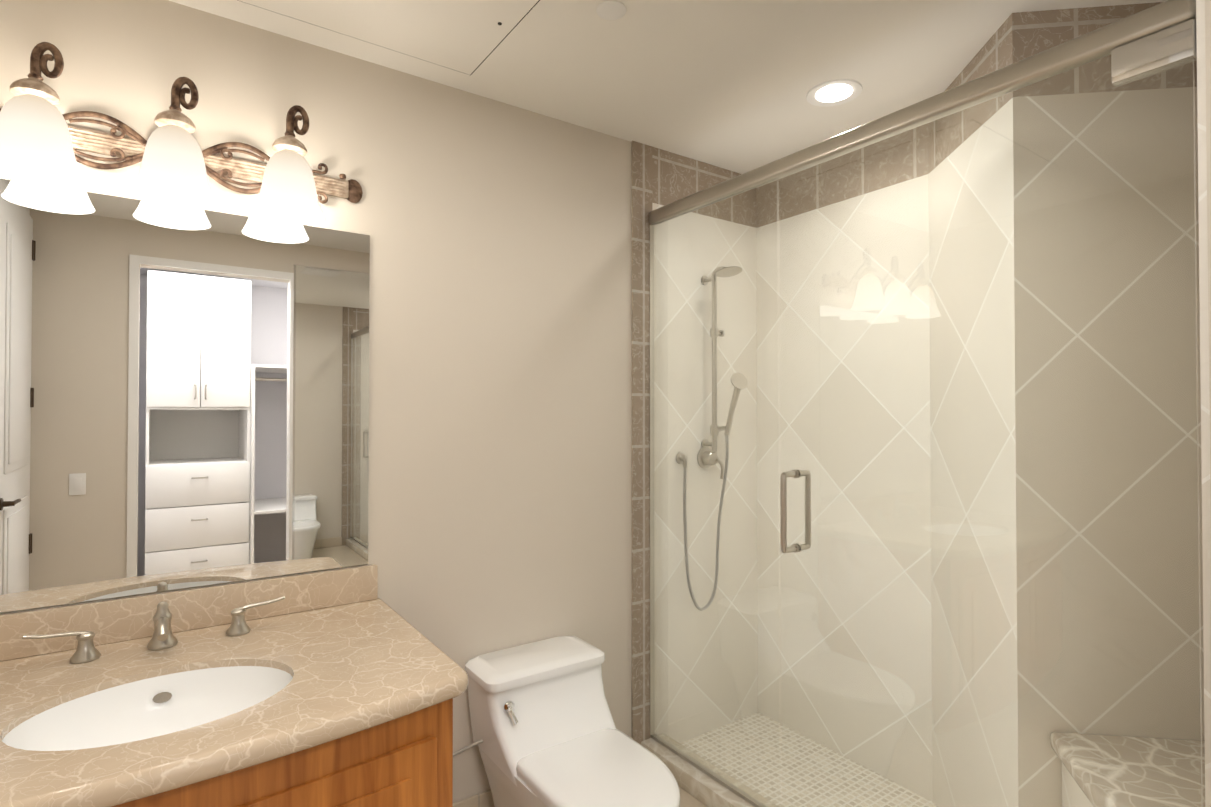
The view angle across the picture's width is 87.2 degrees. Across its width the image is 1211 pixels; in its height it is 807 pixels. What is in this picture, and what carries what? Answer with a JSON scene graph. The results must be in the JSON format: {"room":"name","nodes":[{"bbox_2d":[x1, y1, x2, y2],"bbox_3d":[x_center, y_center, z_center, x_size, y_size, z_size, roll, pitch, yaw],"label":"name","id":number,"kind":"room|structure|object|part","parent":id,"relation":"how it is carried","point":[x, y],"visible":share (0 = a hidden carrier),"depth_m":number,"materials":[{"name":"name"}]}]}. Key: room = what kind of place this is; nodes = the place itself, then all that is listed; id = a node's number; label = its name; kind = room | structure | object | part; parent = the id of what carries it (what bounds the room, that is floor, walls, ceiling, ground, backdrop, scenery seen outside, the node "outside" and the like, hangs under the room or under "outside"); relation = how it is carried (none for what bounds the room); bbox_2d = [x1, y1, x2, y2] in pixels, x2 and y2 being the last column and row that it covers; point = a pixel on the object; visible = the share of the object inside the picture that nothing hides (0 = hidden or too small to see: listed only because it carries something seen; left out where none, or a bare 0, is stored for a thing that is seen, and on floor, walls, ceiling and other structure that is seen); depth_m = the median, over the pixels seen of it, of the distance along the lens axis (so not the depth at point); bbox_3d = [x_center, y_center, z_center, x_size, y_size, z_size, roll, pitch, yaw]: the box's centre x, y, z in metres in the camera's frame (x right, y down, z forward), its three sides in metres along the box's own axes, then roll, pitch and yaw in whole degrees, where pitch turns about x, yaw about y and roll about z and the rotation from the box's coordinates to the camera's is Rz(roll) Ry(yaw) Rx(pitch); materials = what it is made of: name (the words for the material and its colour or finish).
{"room":"bathroom","nodes":[
{"label":"bathroom","id":0,"kind":"room"},
{"bbox_2d":[0,0,630,802],"bbox_3d":[-0.295,0.177,2.290,3.510,2.560,0.108,0,-1,-35],"label":"wall","id":1,"kind":"structure","parent":0,"point":[500,390],"depth_m":1.87,"materials":[{"name":"beige paint"}]},
{"bbox_2d":[0,42,362,224],"bbox_3d":[-1.064,-0.656,1.571,0.944,0.301,0.216,0,-1,-35],"label":"sconce","id":2,"kind":"object","parent":1,"relation":"attached to","point":[42,142],"visible":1,"depth_m":1.55,"materials":[{"name":"white glass"}]},
{"bbox_3d":[-1.169,-0.018,1.618,1.096,0.997,0.006,0,-1,-35],"label":"vanity mirror","id":3,"kind":"part","parent":1,"relation":"part of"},
{"bbox_2d":[453,737,632,806],"bbox_3d":[-0.295,1.351,2.211,0.975,0.090,0.011,0,-1,-35],"label":"baseboard","id":4,"kind":"structure","parent":1,"relation":"attached to","point":[484,799],"depth_m":2.12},
{"bbox_2d":[631,141,757,744],"bbox_3d":[0.455,0.183,2.749,0.855,2.440,0.012,0,-1,-35],"label":"shower wall tile","id":5,"kind":"structure","parent":1,"relation":"attached to","point":[660,178],"depth_m":2.67,"materials":[{"name":"beige tile"}]},
{"bbox_2d":[676,266,747,610],"bbox_3d":[0.447,0.144,2.615,0.246,1.432,0.198,0,-1,-35],"label":"shower fixture","id":6,"kind":"object","parent":5,"relation":"attached to","point":[712,455],"depth_m":2.66,"materials":[{"name":"silver metal"}]},
{"bbox_2d":[169,0,1167,173],"bbox_3d":[0.434,-1.085,1.264,3.510,0.060,2.650,0,-1,-35],"label":"ceiling","id":7,"kind":"structure","parent":0,"point":[727,84],"depth_m":1.95,"materials":[{"name":"white paint"}]},
{"bbox_2d":[238,0,539,74],"bbox_3d":[-0.528,-1.050,1.487,0.778,0.005,0.768,0,-1,-35],"label":"ceiling access panel","id":8,"kind":"object","parent":7,"relation":"attached to","point":[468,37],"visible":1,"depth_m":1.75,"materials":[{"name":"white paint"}]},
{"bbox_2d":[596,1,625,19],"bbox_3d":[0.015,-1.047,1.696,0.080,0.006,0.080,0,-1,-35],"label":"sprinkler","id":9,"kind":"object","parent":7,"relation":"attached to","point":[610,10],"visible":1,"depth_m":1.69,"materials":[{"name":"white paint"}]},
{"bbox_2d":[806,79,862,106],"bbox_3d":[0.768,-1.042,2.138,0.180,0.004,0.180,0,-1,-35],"label":"recessed light","id":10,"kind":"object","parent":7,"relation":"in","point":[834,92],"visible":1,"depth_m":2.13,"materials":[{"name":"white paint"}]},
{"bbox_2d":[756,123,932,801],"bbox_3d":[0.961,0.181,2.606,0.110,2.440,0.807,0,-1,-35],"label":"shower wall tile","id":11,"kind":"structure","parent":0,"point":[897,141],"depth_m":2.51,"materials":[{"name":"beige tile"}]},
{"bbox_2d":[928,14,1017,806],"bbox_3d":[1.170,0.173,1.964,0.100,2.440,0.553,0,-1,6],"label":"shower wall tile","id":12,"kind":"structure","parent":0,"point":[994,53],"depth_m":1.92,"materials":[{"name":"beige tile"}]},
{"bbox_2d":[1205,0,1210,491],"bbox_3d":[1.655,0.167,1.475,1.250,2.440,0.120,0,-1,-35],"label":"wall","id":13,"kind":"structure","parent":0,"point":[1208,63],"depth_m":1.17,"materials":[{"name":"beige paint"}]},
{"bbox_2d":[1012,2,1204,806],"bbox_3d":[1.437,0.170,1.702,0.680,2.440,0.100,0,-1,7],"label":"shower wall tile","id":14,"kind":"structure","parent":13,"relation":"attached to","point":[1035,32],"depth_m":1.67,"materials":[{"name":"beige tile"}]},
{"bbox_2d":[1196,0,1210,806],"bbox_3d":[1.618,0.168,1.529,1.250,2.440,0.012,0,-1,-35],"label":"tiled wall","id":15,"kind":"structure","parent":13,"relation":"attached to","point":[1203,290],"depth_m":1.17,"materials":[{"name":"beige tile"}]},
{"label":"outside","id":16,"kind":"structure","parent":0,"visible":0},
{"bbox_2d":[679,712,935,806],"bbox_3d":[0.434,1.414,1.233,3.510,0.060,2.650,0,-1,-35],"label":"floor","id":17,"kind":"structure","parent":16,"point":[759,748],"depth_m":2.42,"materials":[{"name":"tile"}]},
{"bbox_2d":[0,564,467,806],"bbox_3d":[-0.935,0.934,1.310,1.143,0.903,0.757,0,-1,-35],"label":"bathroom vanity","id":18,"kind":"object","parent":17,"relation":"on","point":[344,687],"visible":1,"depth_m":1.34,"materials":[{"name":"beige stone"}]},
{"bbox_2d":[22,596,284,663],"bbox_3d":[-1.046,0.533,1.514,0.519,0.107,0.142,0,-1,-35],"label":"faucet","id":19,"kind":"object","parent":18,"relation":"on","point":[163,637],"visible":1,"depth_m":1.51,"materials":[{"name":"silver metal"}]},
{"bbox_2d":[453,636,679,806],"bbox_3d":[-0.147,1.115,1.859,0.611,0.553,0.759,0,-1,-35],"label":"toilet","id":20,"kind":"object","parent":17,"relation":"on","point":[546,732],"visible":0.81,"depth_m":1.95,"materials":[{"name":"white ceramic"}]},
{"bbox_2d":[641,733,778,806],"bbox_3d":[0.660,1.357,1.862,0.120,0.070,1.652,0,-1,-35],"label":"shower curb","id":21,"kind":"object","parent":17,"relation":"on","point":[702,787],"visible":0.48,"depth_m":2.26,"materials":[{"name":"stone"}]},
{"bbox_2d":[649,0,1202,806],"bbox_3d":[0.660,0.271,1.876,0.137,2.102,1.650,0,-1,-35],"label":"shower enclosure","id":22,"kind":"object","parent":21,"relation":"on","point":[1155,40],"visible":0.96,"depth_m":1.61,"materials":[{"name":"clear glass"}]},
{"bbox_2d":[1051,732,1204,806],"bbox_3d":[1.349,1.123,1.566,0.654,0.530,0.369,0,-1,-35],"label":"shower bench","id":23,"kind":"object","parent":17,"relation":"on","point":[1162,766],"depth_m":1.51,"materials":[{"name":"stone"}]}
]}

